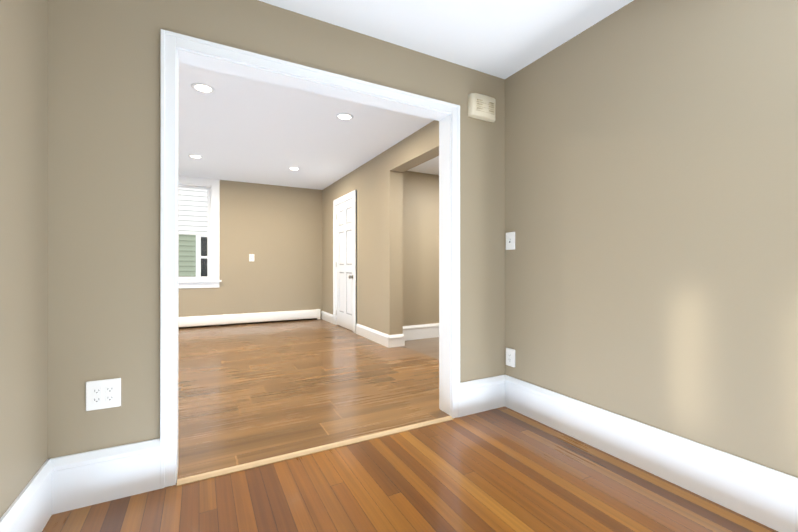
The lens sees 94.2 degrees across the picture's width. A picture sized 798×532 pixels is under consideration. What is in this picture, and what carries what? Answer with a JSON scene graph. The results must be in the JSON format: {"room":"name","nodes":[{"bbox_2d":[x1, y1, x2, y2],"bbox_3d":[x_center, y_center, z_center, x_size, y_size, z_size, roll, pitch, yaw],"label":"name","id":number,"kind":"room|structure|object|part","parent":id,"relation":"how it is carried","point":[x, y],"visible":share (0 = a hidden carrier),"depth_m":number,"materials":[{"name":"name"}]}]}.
{"room":"empty living room","nodes":[
{"label":"empty living room","id":0,"kind":"room"},
{"bbox_2d":[0,0,47,517],"bbox_3d":[-0.662,-0.341,-0.165,0.200,2.750,3.800,0,0,-28],"label":"wall","id":1,"kind":"structure","parent":0,"point":[23,232],"depth_m":1.34,"materials":[{"name":"beige paint"}]},
{"bbox_2d":[0,458,59,531],"bbox_3d":[-0.609,0.921,-0.024,0.027,0.228,3.600,0,0,-28],"label":"baseboard","id":2,"kind":"structure","parent":1,"relation":"attached to","point":[31,511],"depth_m":1.41,"materials":[{"name":"white paint"}]},
{"bbox_2d":[179,180,321,318],"bbox_3d":[-3.413,-0.332,6.298,4.650,2.750,0.150,0,0,-28],"label":"wall","id":3,"kind":"structure","parent":0,"point":[276,230],"depth_m":6.74,"materials":[{"name":"beige paint"}]},
{"bbox_2d":[179,175,221,287],"bbox_3d":[-3.584,-0.559,6.173,1.130,1.855,0.210,0,0,-28],"label":"window","id":4,"kind":"structure","parent":3,"relation":"in","point":[213,185],"depth_m":6.32,"materials":[{"name":"white paint"}]},
{"bbox_3d":[-3.601,-0.172,6.203,0.794,0.790,0.030,0,0,-28],"label":"window sash","id":5,"kind":"part","parent":4,"relation":"part of","materials":[{"name":"white wood"}]},
{"bbox_3d":[-3.616,-0.938,6.233,0.794,0.822,0.030,0,0,-28],"label":"window sash","id":6,"kind":"part","parent":4,"relation":"part of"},
{"bbox_2d":[249,254,253,260],"bbox_3d":[-2.627,-0.146,6.620,0.084,0.128,0.026,0,0,-28],"label":"light switch","id":7,"kind":"object","parent":3,"relation":"attached to","point":[251,257],"visible":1,"depth_m":6.62,"materials":[{"name":"white plastic"}]},
{"bbox_2d":[47,0,504,458],"bbox_3d":[0.027,-0.337,2.434,7.050,2.750,0.125,0,0,-28],"label":"wall","id":8,"kind":"structure","parent":0,"point":[103,189],"depth_m":1.70,"materials":[{"name":"beige paint"}]},
{"bbox_2d":[86,378,120,410],"bbox_3d":[-1.306,0.567,1.639,0.124,0.128,0.010,0,0,-28],"label":"outlet","id":9,"kind":"object","parent":8,"relation":"attached to","point":[103,394],"visible":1,"depth_m":1.64,"materials":[{"name":"white plastic"}]},
{"bbox_2d":[55,438,159,512],"bbox_3d":[-1.278,0.923,1.644,0.370,0.228,0.027,0,0,-28],"label":"baseboard","id":10,"kind":"structure","parent":8,"relation":"attached to","point":[93,477],"depth_m":1.64,"materials":[{"name":"white paint"}]},
{"bbox_2d":[160,29,459,488],"bbox_3d":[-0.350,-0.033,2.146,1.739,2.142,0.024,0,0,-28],"label":"door frame","id":11,"kind":"structure","parent":8,"relation":"attached to","point":[170,42],"depth_m":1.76,"materials":[{"name":"white paint"}]},
{"bbox_2d":[468,93,494,121],"bbox_3d":[0.602,-1.130,2.643,0.236,0.158,0.054,0,0,-28],"label":"box","id":12,"kind":"object","parent":8,"relation":"attached to","point":[481,107],"visible":1,"depth_m":2.61,"materials":[{"name":"beige plastic"}]},
{"bbox_2d":[460,375,503,416],"bbox_3d":[0.584,0.924,2.645,0.381,0.228,0.027,0,0,-28],"label":"baseboard","id":13,"kind":"structure","parent":8,"relation":"attached to","point":[479,395],"depth_m":2.64,"materials":[{"name":"white paint"}]},
{"bbox_2d":[179,63,433,189],"bbox_3d":[-2.338,-1.599,4.099,4.460,0.220,5.045,0,0,-28],"label":"ceiling","id":14,"kind":"structure","parent":0,"point":[237,128],"depth_m":4.11,"materials":[{"name":"white paint"}]},
{"bbox_2d":[188,154,202,158],"bbox_3d":[-2.761,-1.484,5.033,0.176,0.012,0.176,0,0,-28],"label":"recessed light","id":15,"kind":"object","parent":14,"relation":"in","point":[195,156],"visible":1,"depth_m":5.03,"materials":[{"name":"white paint"}]},
{"bbox_2d":[191,83,214,92],"bbox_3d":[-1.639,-1.487,3.104,0.176,0.012,0.176,0,0,-28],"label":"recessed light","id":16,"kind":"object","parent":14,"relation":"in","point":[202,88],"visible":1,"depth_m":3.10,"materials":[{"name":"white paint"}]},
{"bbox_2d":[288,167,299,169],"bbox_3d":[-1.598,-1.483,5.658,0.176,0.012,0.176,0,0,-28],"label":"recessed light","id":17,"kind":"object","parent":14,"relation":"in","point":[293,168],"visible":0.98,"depth_m":5.65,"materials":[{"name":"white paint"}]},
{"bbox_2d":[336,113,352,119],"bbox_3d":[-0.542,-1.486,3.694,0.176,0.012,0.176,0,0,-28],"label":"recessed light","id":18,"kind":"object","parent":14,"relation":"in","point":[343,116],"visible":1,"depth_m":3.69,"materials":[{"name":"white paint"}]},
{"bbox_2d":[177,319,449,478],"bbox_3d":[-2.225,1.063,4.085,4.650,0.075,5.170,0,0,-28],"label":"floor","id":19,"kind":"structure","parent":0,"point":[248,393],"depth_m":3.05,"materials":[{"name":"brown wood"}]},
{"bbox_2d":[179,309,319,328],"bbox_3d":[-3.382,0.930,6.191,4.205,0.196,0.066,0,0,-28],"label":"baseboard heater","id":20,"kind":"object","parent":19,"relation":"on","point":[232,319],"visible":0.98,"depth_m":6.54,"materials":[{"name":"white metal"}]},
{"bbox_2d":[322,120,438,334],"bbox_3d":[-0.255,-0.333,5.132,0.190,2.750,4.895,0,0,-28],"label":"wall","id":21,"kind":"structure","parent":0,"point":[376,182],"depth_m":4.94,"materials":[{"name":"beige paint"}]},
{"bbox_2d":[321,311,332,323],"bbox_3d":[-1.340,0.952,6.918,0.027,0.155,0.720,0,0,-28],"label":"baseboard","id":22,"kind":"structure","parent":21,"relation":"attached to","point":[326,316],"depth_m":6.88,"materials":[{"name":"white paint"}]},
{"bbox_2d":[336,199,352,330],"bbox_3d":[-0.911,-0.020,6.122,0.107,2.080,0.867,0,0,-28],"label":"closet door","id":23,"kind":"structure","parent":21,"relation":"in","point":[344,262],"depth_m":6.11,"materials":[{"name":"white paint"}]},
{"bbox_2d":[333,190,356,332],"bbox_3d":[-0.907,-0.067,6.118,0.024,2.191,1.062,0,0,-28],"label":"door frame","id":24,"kind":"structure","parent":21,"relation":"attached to","point":[348,196],"depth_m":5.73,"materials":[{"name":"white paint"}]},
{"bbox_2d":[356,324,391,347],"bbox_3d":[-0.383,0.949,5.140,0.027,0.155,1.117,0,0,-28],"label":"baseboard","id":25,"kind":"structure","parent":21,"relation":"attached to","point":[387,340],"depth_m":5.02,"materials":[{"name":"white paint"}]},
{"bbox_2d":[392,334,404,345],"bbox_3d":[-0.003,0.949,4.890,0.027,0.155,0.317,0,0,-28],"label":"baseboard","id":26,"kind":"structure","parent":21,"relation":"attached to","point":[398,339],"depth_m":4.72,"materials":[{"name":"white paint"}]},
{"bbox_2d":[42,406,777,531],"bbox_3d":[0.559,1.065,0.490,2.972,0.060,3.800,0,0,-28],"label":"floor","id":27,"kind":"structure","parent":0,"point":[503,469],"depth_m":1.68,"materials":[{"name":"brown wood"}]},
{"bbox_2d":[177,416,452,485],"bbox_3d":[-0.347,1.030,2.140,1.605,0.015,0.034,0,0,-28],"label":"threshold strip","id":28,"kind":"object","parent":27,"relation":"on","point":[216,473],"visible":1,"depth_m":2.04,"materials":[{"name":"beige wood"}]},
{"bbox_2d":[403,171,438,325],"bbox_3d":[0.932,-0.332,5.660,2.400,2.750,0.150,0,0,-28],"label":"wall","id":29,"kind":"structure","parent":0,"point":[420,248],"depth_m":5.24,"materials":[{"name":"beige paint"}]},
{"bbox_2d":[403,323,438,340],"bbox_3d":[0.895,0.927,5.537,2.220,0.200,0.027,0,0,-28],"label":"baseboard","id":30,"kind":"structure","parent":29,"relation":"attached to","point":[416,332],"depth_m":5.20,"materials":[{"name":"white paint"}]},
{"bbox_2d":[404,337,438,359],"bbox_3d":[1.471,1.064,4.656,2.400,0.075,2.425,0,0,-28],"label":"floor","id":31,"kind":"structure","parent":0,"point":[428,347],"depth_m":4.73,"materials":[{"name":"beige wood"}]},
{"bbox_2d":[407,156,438,174],"bbox_3d":[1.471,-1.514,4.659,2.400,0.390,2.425,0,0,-28],"label":"ceiling","id":32,"kind":"structure","parent":0,"point":[431,166],"depth_m":4.96,"materials":[{"name":"white paint"}]},
{"bbox_2d":[258,0,633,78],"bbox_3d":[0.559,-1.557,0.493,2.972,0.315,3.800,0,0,-28],"label":"ceiling","id":33,"kind":"structure","parent":0,"point":[503,39],"depth_m":2.14,"materials":[{"name":"white paint"}]},
{"bbox_2d":[505,0,797,477],"bbox_3d":[1.779,-0.339,1.148,0.200,2.750,3.800,0,0,-28],"label":"wall","id":34,"kind":"structure","parent":0,"point":[651,203],"depth_m":1.81,"materials":[{"name":"beige paint"}]},
{"bbox_2d":[506,348,514,366],"bbox_3d":[0.815,0.668,2.712,0.016,0.128,0.084,0,0,-28],"label":"outlet","id":35,"kind":"object","parent":34,"relation":"attached to","point":[510,357],"visible":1,"depth_m":2.70,"materials":[{"name":"white plastic"}]},
{"bbox_2d":[506,232,514,249],"bbox_3d":[0.810,-0.183,2.711,0.026,0.128,0.084,0,0,-28],"label":"light switch","id":36,"kind":"object","parent":34,"relation":"attached to","point":[510,240],"visible":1,"depth_m":2.70,"materials":[{"name":"white plastic"}]},
{"bbox_2d":[504,374,797,531],"bbox_3d":[1.632,0.922,1.180,0.027,0.228,3.600,0,0,-28],"label":"baseboard","id":37,"kind":"structure","parent":34,"relation":"attached to","point":[763,495],"depth_m":1.77,"materials":[{"name":"white paint"}]},
{"label":"outside","id":38,"kind":"structure","parent":0,"visible":0},
{"bbox_2d":[179,188,206,276],"bbox_3d":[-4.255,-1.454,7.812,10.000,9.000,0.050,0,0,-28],"label":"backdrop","id":39,"kind":"structure","parent":38,"point":[199,208],"depth_m":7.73,"materials":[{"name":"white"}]},
{"bbox_2d":[196,232,206,276],"bbox_3d":[-3.914,-0.184,7.947,0.770,1.040,0.030,0,0,-28],"label":"neighbor window","id":40,"kind":"structure","parent":39,"relation":"attached to","point":[201,255],"depth_m":7.81,"materials":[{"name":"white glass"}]}
]}

